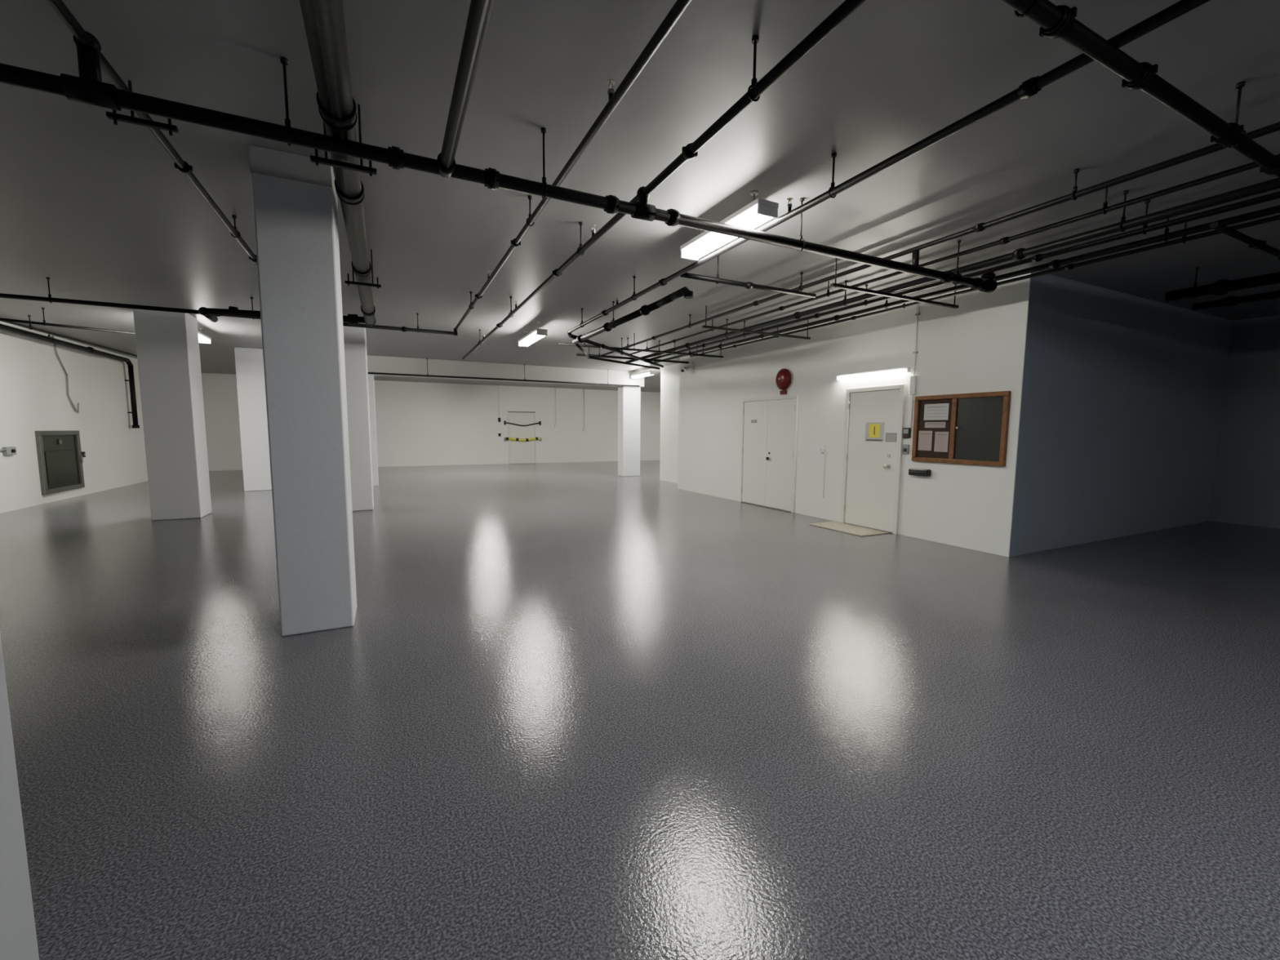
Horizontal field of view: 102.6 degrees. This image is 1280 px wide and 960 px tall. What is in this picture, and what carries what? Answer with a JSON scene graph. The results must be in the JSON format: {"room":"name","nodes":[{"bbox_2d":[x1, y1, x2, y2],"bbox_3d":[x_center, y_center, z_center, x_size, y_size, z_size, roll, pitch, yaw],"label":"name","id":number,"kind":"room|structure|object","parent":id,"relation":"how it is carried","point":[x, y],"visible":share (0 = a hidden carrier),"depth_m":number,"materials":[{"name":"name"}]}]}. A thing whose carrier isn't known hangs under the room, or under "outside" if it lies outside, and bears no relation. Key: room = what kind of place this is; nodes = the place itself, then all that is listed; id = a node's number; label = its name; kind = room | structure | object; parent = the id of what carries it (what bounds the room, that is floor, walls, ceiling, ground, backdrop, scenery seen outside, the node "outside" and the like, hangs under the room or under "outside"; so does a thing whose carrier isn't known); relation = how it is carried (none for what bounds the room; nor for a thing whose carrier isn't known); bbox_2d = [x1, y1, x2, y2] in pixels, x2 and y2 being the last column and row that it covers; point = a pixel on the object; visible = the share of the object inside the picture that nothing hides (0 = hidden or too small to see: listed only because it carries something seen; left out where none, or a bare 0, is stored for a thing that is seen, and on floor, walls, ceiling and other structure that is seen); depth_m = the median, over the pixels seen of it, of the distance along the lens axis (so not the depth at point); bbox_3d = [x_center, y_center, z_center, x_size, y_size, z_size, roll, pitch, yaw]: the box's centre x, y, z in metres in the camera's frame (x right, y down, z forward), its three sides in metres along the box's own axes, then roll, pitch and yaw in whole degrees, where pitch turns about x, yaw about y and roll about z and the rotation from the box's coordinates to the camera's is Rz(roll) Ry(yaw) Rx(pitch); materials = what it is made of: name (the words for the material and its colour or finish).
{"room":"underground parking garage","nodes":[
{"label":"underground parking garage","id":0,"kind":"room"},
{"bbox_2d":[0,320,147,513],"bbox_3d":[-8.605,-0.609,3.973,0.200,3.240,28.800,-2,6,-26],"label":"wall","id":1,"kind":"structure","parent":0,"point":[33,397],"depth_m":10.39,"materials":[{"name":"paint"}]},
{"bbox_2d":[0,446,17,455],"bbox_3d":[-10.751,-0.489,8.692,0.090,0.140,0.500,-2,6,-26],"label":"outlet box","id":2,"kind":"object","parent":1,"relation":"attached to","point":[6,451],"visible":1,"depth_m":8.74,"materials":[{"name":"grey plastic"}]},
{"bbox_2d":[35,430,84,494],"bbox_3d":[-11.484,-0.378,10.189,0.085,1.200,1.400,-2,6,-26],"label":"access panel","id":3,"kind":"object","parent":1,"relation":"attached to","point":[60,457],"visible":1,"depth_m":10.12,"materials":[{"name":"grey metal"}]},
{"bbox_2d":[52,335,79,413],"bbox_3d":[-11.706,-2.129,10.463,0.028,1.497,0.727,-2,6,-26],"label":"cable","id":4,"kind":"object","parent":1,"relation":"attached to","point":[55,345],"visible":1,"depth_m":10.47,"materials":[{"name":"grey plastic"}]},
{"bbox_2d":[81,451,85,457],"bbox_3d":[-11.861,-0.542,10.916,0.060,0.120,0.100,-2,6,-26],"label":"light switch","id":5,"kind":"object","parent":1,"relation":"attached to","point":[83,453],"visible":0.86,"depth_m":10.90,"materials":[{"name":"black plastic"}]},
{"bbox_2d":[201,373,660,471],"bbox_3d":[-6.011,-2.289,21.328,20.250,3.240,0.200,-2,6,-26],"label":"wall","id":6,"kind":"structure","parent":0,"point":[419,424],"depth_m":20.77,"materials":[{"name":"paint"}]},
{"bbox_2d":[497,385,501,436],"bbox_3d":[-5.829,-2.850,21.216,0.100,2.080,0.060,-2,6,-26],"label":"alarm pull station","id":7,"kind":"object","parent":6,"relation":"attached to","point":[499,419],"visible":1,"depth_m":21.22,"materials":[{"name":"black plastic"}]},
{"bbox_2d":[507,411,536,463],"bbox_3d":[-4.987,-1.800,21.726,1.160,2.200,0.080,-2,6,-26],"label":"door","id":8,"kind":"structure","parent":6,"relation":"in","point":[518,451],"depth_m":21.74,"materials":[{"name":"white paint"}]},
{"bbox_2d":[503,420,541,441],"bbox_3d":[-4.953,-2.060,21.691,1.570,0.874,0.126,-2,6,-26],"label":"caution tape","id":9,"kind":"object","parent":6,"relation":"attached to","point":[539,438],"visible":1,"depth_m":21.67,"materials":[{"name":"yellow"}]},
{"bbox_2d":[554,387,556,426],"bbox_3d":[-3.665,-3.158,22.255,0.100,1.655,0.060,-2,6,-26],"label":"conduit","id":10,"kind":"object","parent":6,"relation":"attached to","point":[555,424],"visible":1,"depth_m":22.25,"materials":[{"name":"white metal"}]},
{"bbox_2d":[582,389,585,431],"bbox_3d":[-2.490,-3.107,22.841,0.100,1.855,0.060,-2,6,-26],"label":"conduit","id":11,"kind":"object","parent":6,"relation":"attached to","point":[584,428],"visible":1,"depth_m":22.84,"materials":[{"name":"white metal"}]},
{"bbox_2d":[0,460,1279,959],"bbox_3d":[0.470,0.721,8.594,20.450,0.200,29.200,-2,6,-26],"label":"floor","id":12,"kind":"structure","parent":0,"point":[566,710],"depth_m":2.47,"materials":[{"name":"grey concrete"}]},
{"bbox_2d":[0,634,39,959],"bbox_3d":[-1.541,-0.258,0.797,0.455,3.240,0.450,-2,6,-26],"label":"column","id":13,"kind":"structure","parent":12,"relation":"on","point":[18,936],"depth_m":1.16,"materials":[{"name":"grey paint"}]},
{"bbox_2d":[133,308,211,520],"bbox_3d":[-7.450,-1.016,8.210,0.610,3.240,0.580,-2,6,-26],"label":"column","id":14,"kind":"structure","parent":12,"relation":"on","point":[167,343],"depth_m":7.98,"materials":[{"name":"white paint"}]},
{"bbox_2d":[234,346,271,491],"bbox_3d":[-8.902,-1.387,11.924,0.580,3.240,0.500,-2,6,-26],"label":"column","id":15,"kind":"structure","parent":12,"relation":"on","point":[249,362],"depth_m":11.68,"materials":[{"name":"white paint"}]},
{"bbox_2d":[248,144,356,635],"bbox_3d":[-2.390,-0.547,3.708,0.451,3.240,0.456,-2,6,-26],"label":"column","id":16,"kind":"structure","parent":12,"relation":"on","point":[295,204],"depth_m":3.50,"materials":[{"name":"white paint"}]},
{"bbox_2d":[342,325,373,511],"bbox_3d":[-5.155,-1.091,9.114,0.610,3.240,0.580,-2,6,-26],"label":"column","id":17,"kind":"structure","parent":12,"relation":"on","point":[354,338],"depth_m":8.92,"materials":[{"name":"white paint"}]},
{"bbox_2d":[368,373,378,485],"bbox_3d":[-6.983,-1.244,12.887,0.620,2.790,0.400,-2,6,-26],"label":"column","id":18,"kind":"structure","parent":12,"relation":"on","point":[371,376],"depth_m":12.82,"materials":[{"name":"white paint"}]},
{"bbox_2d":[617,386,640,476],"bbox_3d":[-0.344,-1.524,16.142,0.600,2.790,0.400,-2,6,-26],"label":"column","id":19,"kind":"structure","parent":12,"relation":"on","point":[628,397],"depth_m":15.97,"materials":[{"name":"white paint"}]},
{"bbox_2d":[659,363,679,483],"bbox_3d":[1.197,-1.512,13.797,0.200,3.240,2.350,-2,6,-26],"label":"column","id":20,"kind":"structure","parent":12,"relation":"on","point":[669,379],"depth_m":14.31,"materials":[{"name":"white paint"}]},
{"bbox_2d":[808,521,888,536],"bbox_3d":[3.090,0.720,7.649,0.540,0.015,1.000,-2,6,-26],"label":"doormat","id":21,"kind":"object","parent":12,"relation":"on","point":[839,526],"visible":1,"depth_m":7.58,"materials":[{"name":"beige fabric"}]},
{"bbox_2d":[0,0,1279,392],"bbox_3d":[0.490,-2.703,8.259,20.450,0.200,29.200,-2,6,-26],"label":"ceiling","id":22,"kind":"structure","parent":0,"point":[95,206],"depth_m":3.34,"materials":[{"name":"paint"}]},
{"bbox_2d":[0,307,135,334],"bbox_3d":[-9.130,-2.464,7.671,0.063,0.270,2.462,5,7,40],"label":"conduit","id":23,"kind":"object","parent":22,"relation":"attached to","point":[44,322],"visible":0.91,"depth_m":7.90,"materials":[{"name":"black metal"}]},
{"bbox_2d":[0,315,137,356],"bbox_3d":[-9.534,-2.473,7.526,0.058,0.228,10.308,-2,6,-24],"label":"conduit","id":24,"kind":"object","parent":22,"relation":"attached to","point":[30,327],"visible":0.91,"depth_m":9.00,"materials":[{"name":"black metal"}]},
{"bbox_2d":[0,323,139,428],"bbox_3d":[-10.126,-1.669,7.438,0.199,1.819,12.520,-2,6,-26],"label":"drain pipe","id":25,"kind":"object","parent":22,"relation":"hanging from","point":[4,327],"visible":0.97,"depth_m":11.32,"materials":[{"name":"black metal"}]},
{"bbox_2d":[106,80,178,136],"bbox_3d":[-2.617,-1.961,2.692,0.280,0.229,0.030,-2,6,-26],"label":"hanger","id":26,"kind":"object","parent":22,"relation":"hanging from","point":[116,117],"visible":0.8,"depth_m":2.68,"materials":[{"name":"black metal"}]},
{"bbox_2d":[46,0,257,265],"bbox_3d":[-1.388,-1.734,0.204,0.086,0.182,15.900,-2,6,-26],"label":"pipe","id":27,"kind":"object","parent":22,"relation":"hanging from","point":[58,6],"visible":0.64,"depth_m":2.87,"materials":[{"name":"black metal"}]},
{"bbox_2d":[198,328,211,343],"bbox_3d":[-7.780,-2.593,8.941,0.194,0.244,1.140,-2,6,-26],"label":"ceiling light","id":28,"kind":"object","parent":22,"relation":"hanging from","point":[202,338],"depth_m":9.23,"materials":[{"name":"white plastic"}]},
{"bbox_2d":[0,277,457,335],"bbox_3d":[-6.055,-2.341,6.739,6.940,0.299,0.102,-2,6,-26],"label":"pipe","id":29,"kind":"object","parent":22,"relation":"attached to","point":[49,299],"visible":0.84,"depth_m":6.59,"materials":[{"name":"black metal"}]},
{"bbox_2d":[198,0,381,326],"bbox_3d":[-1.296,-1.619,0.177,2.058,0.404,15.752,-2,6,-26],"label":"drain pipe","id":30,"kind":"object","parent":22,"relation":"attached to","point":[323,20],"visible":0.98,"depth_m":2.56,"materials":[{"name":"metal"}]},
{"bbox_2d":[440,0,493,168],"bbox_3d":[1.166,-1.423,-1.717,0.123,0.399,10.160,-2,6,-26],"label":"pipe","id":31,"kind":"object","parent":22,"relation":"hanging from","point":[479,12],"visible":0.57,"depth_m":2.05,"materials":[{"name":"black metal"}]},
{"bbox_2d":[0,31,997,293],"bbox_3d":[-1.571,-1.853,2.584,11.294,0.411,0.155,-2,6,-26],"label":"pipe","id":32,"kind":"object","parent":22,"relation":"attached to","point":[88,88],"visible":0.97,"depth_m":2.69,"materials":[{"name":"black metal"}]},
{"bbox_2d":[368,358,639,386],"bbox_3d":[-3.356,-2.962,14.150,7.450,0.472,0.067,-2,6,-26],"label":"pipe","id":33,"kind":"object","parent":22,"relation":"hanging from","point":[376,373],"visible":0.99,"depth_m":13.88,"materials":[{"name":"black metal"}]},
{"bbox_2d":[367,355,644,386],"bbox_3d":[-4.305,-2.969,14.038,9.650,0.450,0.500,-2,6,-26],"label":"ceiling beam","id":34,"kind":"structure","parent":22,"relation":"attached to","point":[382,364],"depth_m":13.97,"materials":[{"name":"white paint"}]},
{"bbox_2d":[518,321,547,346],"bbox_3d":[-1.901,-2.567,9.023,0.194,0.244,1.290,-2,6,-26],"label":"ceiling light","id":35,"kind":"object","parent":22,"relation":"hanging from","point":[537,334],"depth_m":8.78,"materials":[{"name":"white plastic"}]},
{"bbox_2d":[454,0,692,329],"bbox_3d":[0.541,-1.796,1.151,0.083,0.221,15.900,-2,6,-26],"label":"pipe","id":36,"kind":"object","parent":22,"relation":"hanging from","point":[679,6],"visible":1,"depth_m":2.59,"materials":[{"name":"black metal"}]},
{"bbox_2d":[567,329,663,368],"bbox_3d":[-0.337,-2.624,10.129,0.170,0.329,4.289,3,6,23],"label":"pipe","id":37,"kind":"object","parent":22,"relation":"attached to","point":[570,335],"visible":0.99,"depth_m":9.83,"materials":[{"name":"black metal"}]},
{"bbox_2d":[575,338,660,369],"bbox_3d":[-0.571,-2.597,10.278,0.591,0.414,3.669,3,6,25],"label":"conduit","id":38,"kind":"object","parent":22,"relation":"attached to","point":[583,351],"visible":0.93,"depth_m":10.48,"materials":[{"name":"black metal"}]},
{"bbox_2d":[572,286,693,344],"bbox_3d":[-0.276,-2.288,7.036,0.150,0.396,3.387,-3,6,-29],"label":"drain pipe","id":39,"kind":"object","parent":22,"relation":"attached to","point":[644,310],"visible":1,"depth_m":6.53,"materials":[{"name":"black metal"}]},
{"bbox_2d":[576,347,688,364],"bbox_3d":[-0.096,-2.756,11.212,2.700,0.274,0.072,-2,6,-26],"label":"pipe","id":40,"kind":"object","parent":22,"relation":"attached to","point":[577,354],"visible":0.86,"depth_m":11.09,"materials":[{"name":"black metal"}]},
{"bbox_2d":[558,333,713,357],"bbox_3d":[0.031,-2.665,10.165,3.400,0.250,0.062,-2,6,-26],"label":"conduit","id":41,"kind":"object","parent":22,"relation":"attached to","point":[560,344],"visible":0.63,"depth_m":9.71,"materials":[{"name":"black metal"}]},
{"bbox_2d":[631,370,655,378],"bbox_3d":[0.086,-3.162,15.126,0.194,0.224,1.240,-2,6,-26],"label":"ceiling light","id":42,"kind":"object","parent":22,"relation":"hanging from","point":[636,375],"depth_m":14.96,"materials":[{"name":"white plastic"}]},
{"bbox_2d":[462,0,866,359],"bbox_3d":[0.301,-1.933,2.811,0.092,0.274,19.100,-2,6,-26],"label":"pipe","id":43,"kind":"object","parent":22,"relation":"hanging from","point":[846,7],"visible":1,"depth_m":2.50,"materials":[{"name":"black metal"}]},
{"bbox_2d":[631,342,723,357],"bbox_3d":[0.768,-2.607,9.974,2.050,0.319,0.040,-2,6,-26],"label":"hanger","id":44,"kind":"object","parent":22,"relation":"hanging from","point":[633,348],"visible":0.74,"depth_m":9.94,"materials":[{"name":"black metal"}]},
{"bbox_2d":[680,191,778,260],"bbox_3d":[0.695,-2.093,4.222,0.194,0.224,1.100,-2,6,-26],"label":"ceiling light","id":45,"kind":"object","parent":22,"relation":"hanging from","point":[760,211],"depth_m":3.98,"materials":[{"name":"white plastic"}]},
{"bbox_2d":[680,255,816,297],"bbox_3d":[1.199,-2.174,5.437,1.760,0.294,0.092,-2,6,-26],"label":"pipe","id":46,"kind":"object","parent":22,"relation":"attached to","point":[748,285],"visible":0.91,"depth_m":5.38,"materials":[{"name":"black metal"}]},
{"bbox_2d":[702,305,810,339],"bbox_3d":[1.827,-2.392,7.832,2.050,0.319,0.040,-2,6,-26],"label":"hanger","id":47,"kind":"object","parent":22,"relation":"hanging from","point":[704,326],"visible":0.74,"depth_m":7.77,"materials":[{"name":"black metal"}]},
{"bbox_2d":[568,0,1210,333],"bbox_3d":[2.184,-1.790,1.460,0.092,0.274,15.000,-2,6,-26],"label":"pipe","id":48,"kind":"object","parent":22,"relation":"hanging from","point":[1031,86],"visible":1,"depth_m":2.60,"materials":[{"name":"black metal"}]},
{"bbox_2d":[830,257,958,308],"bbox_3d":[2.887,-2.176,5.689,2.050,0.319,0.040,-2,6,-26],"label":"hanger","id":49,"kind":"object","parent":22,"relation":"hanging from","point":[835,285],"visible":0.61,"depth_m":5.61,"materials":[{"name":"black metal"}]},
{"bbox_2d":[595,121,1279,357],"bbox_3d":[2.985,-2.023,3.513,0.083,0.201,18.000,-2,6,-26],"label":"pipe","id":50,"kind":"object","parent":22,"relation":"hanging from","point":[1273,127],"visible":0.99,"depth_m":3.77,"materials":[{"name":"black metal"}]},
{"bbox_2d":[625,177,1279,362],"bbox_3d":[3.635,-1.997,3.781,0.117,0.296,17.900,-2,6,-26],"label":"pipe","id":51,"kind":"object","parent":22,"relation":"hanging from","point":[1274,184],"visible":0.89,"depth_m":4.19,"materials":[{"name":"black metal"}]},
{"bbox_2d":[630,154,1279,354],"bbox_3d":[3.538,-1.994,3.341,0.074,0.218,17.200,-2,6,-26],"label":"conduit","id":52,"kind":"object","parent":22,"relation":"attached to","point":[1105,209],"visible":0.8,"depth_m":4.05,"materials":[{"name":"black metal"}]},
{"bbox_2d":[650,191,1279,359],"bbox_3d":[4.059,-2.010,3.709,0.086,0.252,17.400,-2,6,-26],"label":"pipe","id":53,"kind":"object","parent":22,"relation":"attached to","point":[1145,228],"visible":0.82,"depth_m":4.46,"materials":[{"name":"black metal"}]},
{"bbox_2d":[653,204,1279,363],"bbox_3d":[4.281,-2.049,4.095,0.099,0.248,17.900,-2,6,-26],"label":"pipe","id":54,"kind":"object","parent":22,"relation":"attached to","point":[1055,264],"visible":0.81,"depth_m":4.79,"materials":[{"name":"black metal"}]},
{"bbox_2d":[689,214,1279,357],"bbox_3d":[4.820,-2.032,3.747,0.074,0.208,16.800,-2,6,-26],"label":"conduit","id":55,"kind":"object","parent":22,"relation":"attached to","point":[1184,238],"visible":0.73,"depth_m":5.03,"materials":[{"name":"black metal"}]},
{"bbox_2d":[1000,0,1279,177],"bbox_3d":[4.248,-1.930,3.217,13.600,0.313,0.111,-2,6,-26],"label":"pipe","id":56,"kind":"object","parent":22,"relation":"hanging from","point":[1055,21],"visible":1,"depth_m":2.16,"materials":[{"name":"black metal"}]},
{"bbox_2d":[1164,266,1279,301],"bbox_3d":[8.087,-1.720,1.429,0.188,0.340,9.720,-2,6,-26],"label":"drain pipe","id":57,"kind":"object","parent":22,"relation":"attached to","point":[1222,286],"visible":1,"depth_m":5.36,"materials":[{"name":"black metal"}]},
{"bbox_2d":[1191,290,1279,311],"bbox_3d":[8.675,-1.729,1.708,0.142,0.368,9.700,-2,6,-26],"label":"drain pipe","id":58,"kind":"object","parent":22,"relation":"attached to","point":[1230,301],"visible":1,"depth_m":5.73,"materials":[{"name":"black metal"}]},
{"bbox_2d":[1209,221,1279,260],"bbox_3d":[5.104,-2.001,4.137,2.250,0.342,0.086,-2,6,-26],"label":"pipe","id":59,"kind":"object","parent":22,"relation":"attached to","point":[1260,244],"visible":1,"depth_m":3.90,"materials":[{"name":"black metal"}]},
{"bbox_2d":[678,273,1030,556],"bbox_3d":[2.719,-1.059,9.252,0.200,3.240,7.590,-2,6,-26],"label":"wall","id":60,"kind":"structure","parent":0,"point":[978,345],"depth_m":7.36,"materials":[{"name":"paint"}]},
{"bbox_2d":[680,362,693,372],"bbox_3d":[1.083,-2.594,11.828,0.191,0.264,0.483,4,7,34],"label":"security camera","id":61,"kind":"object","parent":60,"relation":"attached to","point":[691,365],"visible":0.99,"depth_m":11.88,"materials":[{"name":"white plastic"}]},
{"bbox_2d":[739,395,798,512],"bbox_3d":[2.378,-0.515,9.682,0.075,2.070,1.540,-2,6,-26],"label":"door","id":62,"kind":"structure","parent":60,"relation":"in","point":[769,425],"depth_m":9.61,"materials":[{"name":"white paint"}]},
{"bbox_2d":[775,368,791,394],"bbox_3d":[2.540,-1.763,9.166,0.145,0.455,0.370,-2,6,-26],"label":"bell","id":63,"kind":"object","parent":60,"relation":"attached to","point":[783,379],"visible":1,"depth_m":9.10,"materials":[{"name":"red metal"}]},
{"bbox_2d":[819,444,826,497],"bbox_3d":[2.991,-0.142,8.472,0.069,0.870,0.129,-2,6,-26],"label":"pipe","id":64,"kind":"object","parent":60,"relation":"attached to","point":[821,451],"visible":1,"depth_m":8.44,"materials":[{"name":"white metal"}]},
{"bbox_2d":[840,383,906,534],"bbox_3d":[3.394,-0.319,7.583,0.114,2.100,1.000,-2,6,-26],"label":"door","id":65,"kind":"structure","parent":60,"relation":"in","point":[874,416],"depth_m":7.56,"materials":[{"name":"white paint"}]},
{"bbox_2d":[835,367,911,380],"bbox_3d":[3.392,-1.558,7.536,0.065,0.075,1.260,-2,6,-26],"label":"wall light","id":66,"kind":"object","parent":60,"relation":"attached to","point":[902,369],"depth_m":7.45,"materials":[{"name":"white plastic"}]},
{"bbox_2d":[902,444,909,453],"bbox_3d":[3.675,-0.425,7.084,0.042,0.130,0.080,-2,6,-26],"label":"light switch","id":67,"kind":"object","parent":60,"relation":"attached to","point":[905,447],"visible":1,"depth_m":7.06,"materials":[{"name":"grey plastic"}]},
{"bbox_2d":[902,427,911,438],"bbox_3d":[3.675,-0.649,7.061,0.045,0.140,0.100,-2,6,-26],"label":"keypad","id":68,"kind":"object","parent":60,"relation":"attached to","point":[906,431],"visible":1,"depth_m":7.04,"materials":[{"name":"black plastic"}]},
{"bbox_2d":[908,468,931,476],"bbox_3d":[3.753,-0.103,6.886,0.100,0.090,0.280,-2,6,-26],"label":"tray","id":69,"kind":"object","parent":60,"relation":"attached to","point":[917,472],"visible":1,"depth_m":6.84,"materials":[{"name":"black plastic"}]},
{"bbox_2d":[911,391,1011,466],"bbox_3d":[3.976,-0.641,6.432,0.058,0.870,1.170,-2,6,-26],"label":"bulletin board","id":70,"kind":"object","parent":60,"relation":"attached to","point":[963,428],"visible":1,"depth_m":6.37,"materials":[{"name":"brown wood"}]},
{"bbox_2d":[909,304,919,427],"bbox_3d":[3.704,-1.576,6.915,0.050,1.735,0.080,-2,6,-26],"label":"conduit pipe","id":71,"kind":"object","parent":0,"point":[913,379],"depth_m":6.91,"materials":[{"name":"white metal"}]},
{"bbox_2d":[1008,271,1232,556],"bbox_3d":[6.843,-0.832,7.171,5.748,3.240,0.208,-2,6,-26],"label":"wall","id":72,"kind":"structure","parent":0,"point":[1128,390],"depth_m":6.75,"materials":[{"name":"paint"}]},
{"bbox_2d":[1209,315,1279,528],"bbox_3d":[11.841,-0.471,3.769,0.200,3.240,10.760,-2,6,-26],"label":"wall","id":73,"kind":"structure","parent":0,"point":[1246,487],"depth_m":8.06,"materials":[{"name":"paint"}]}
]}

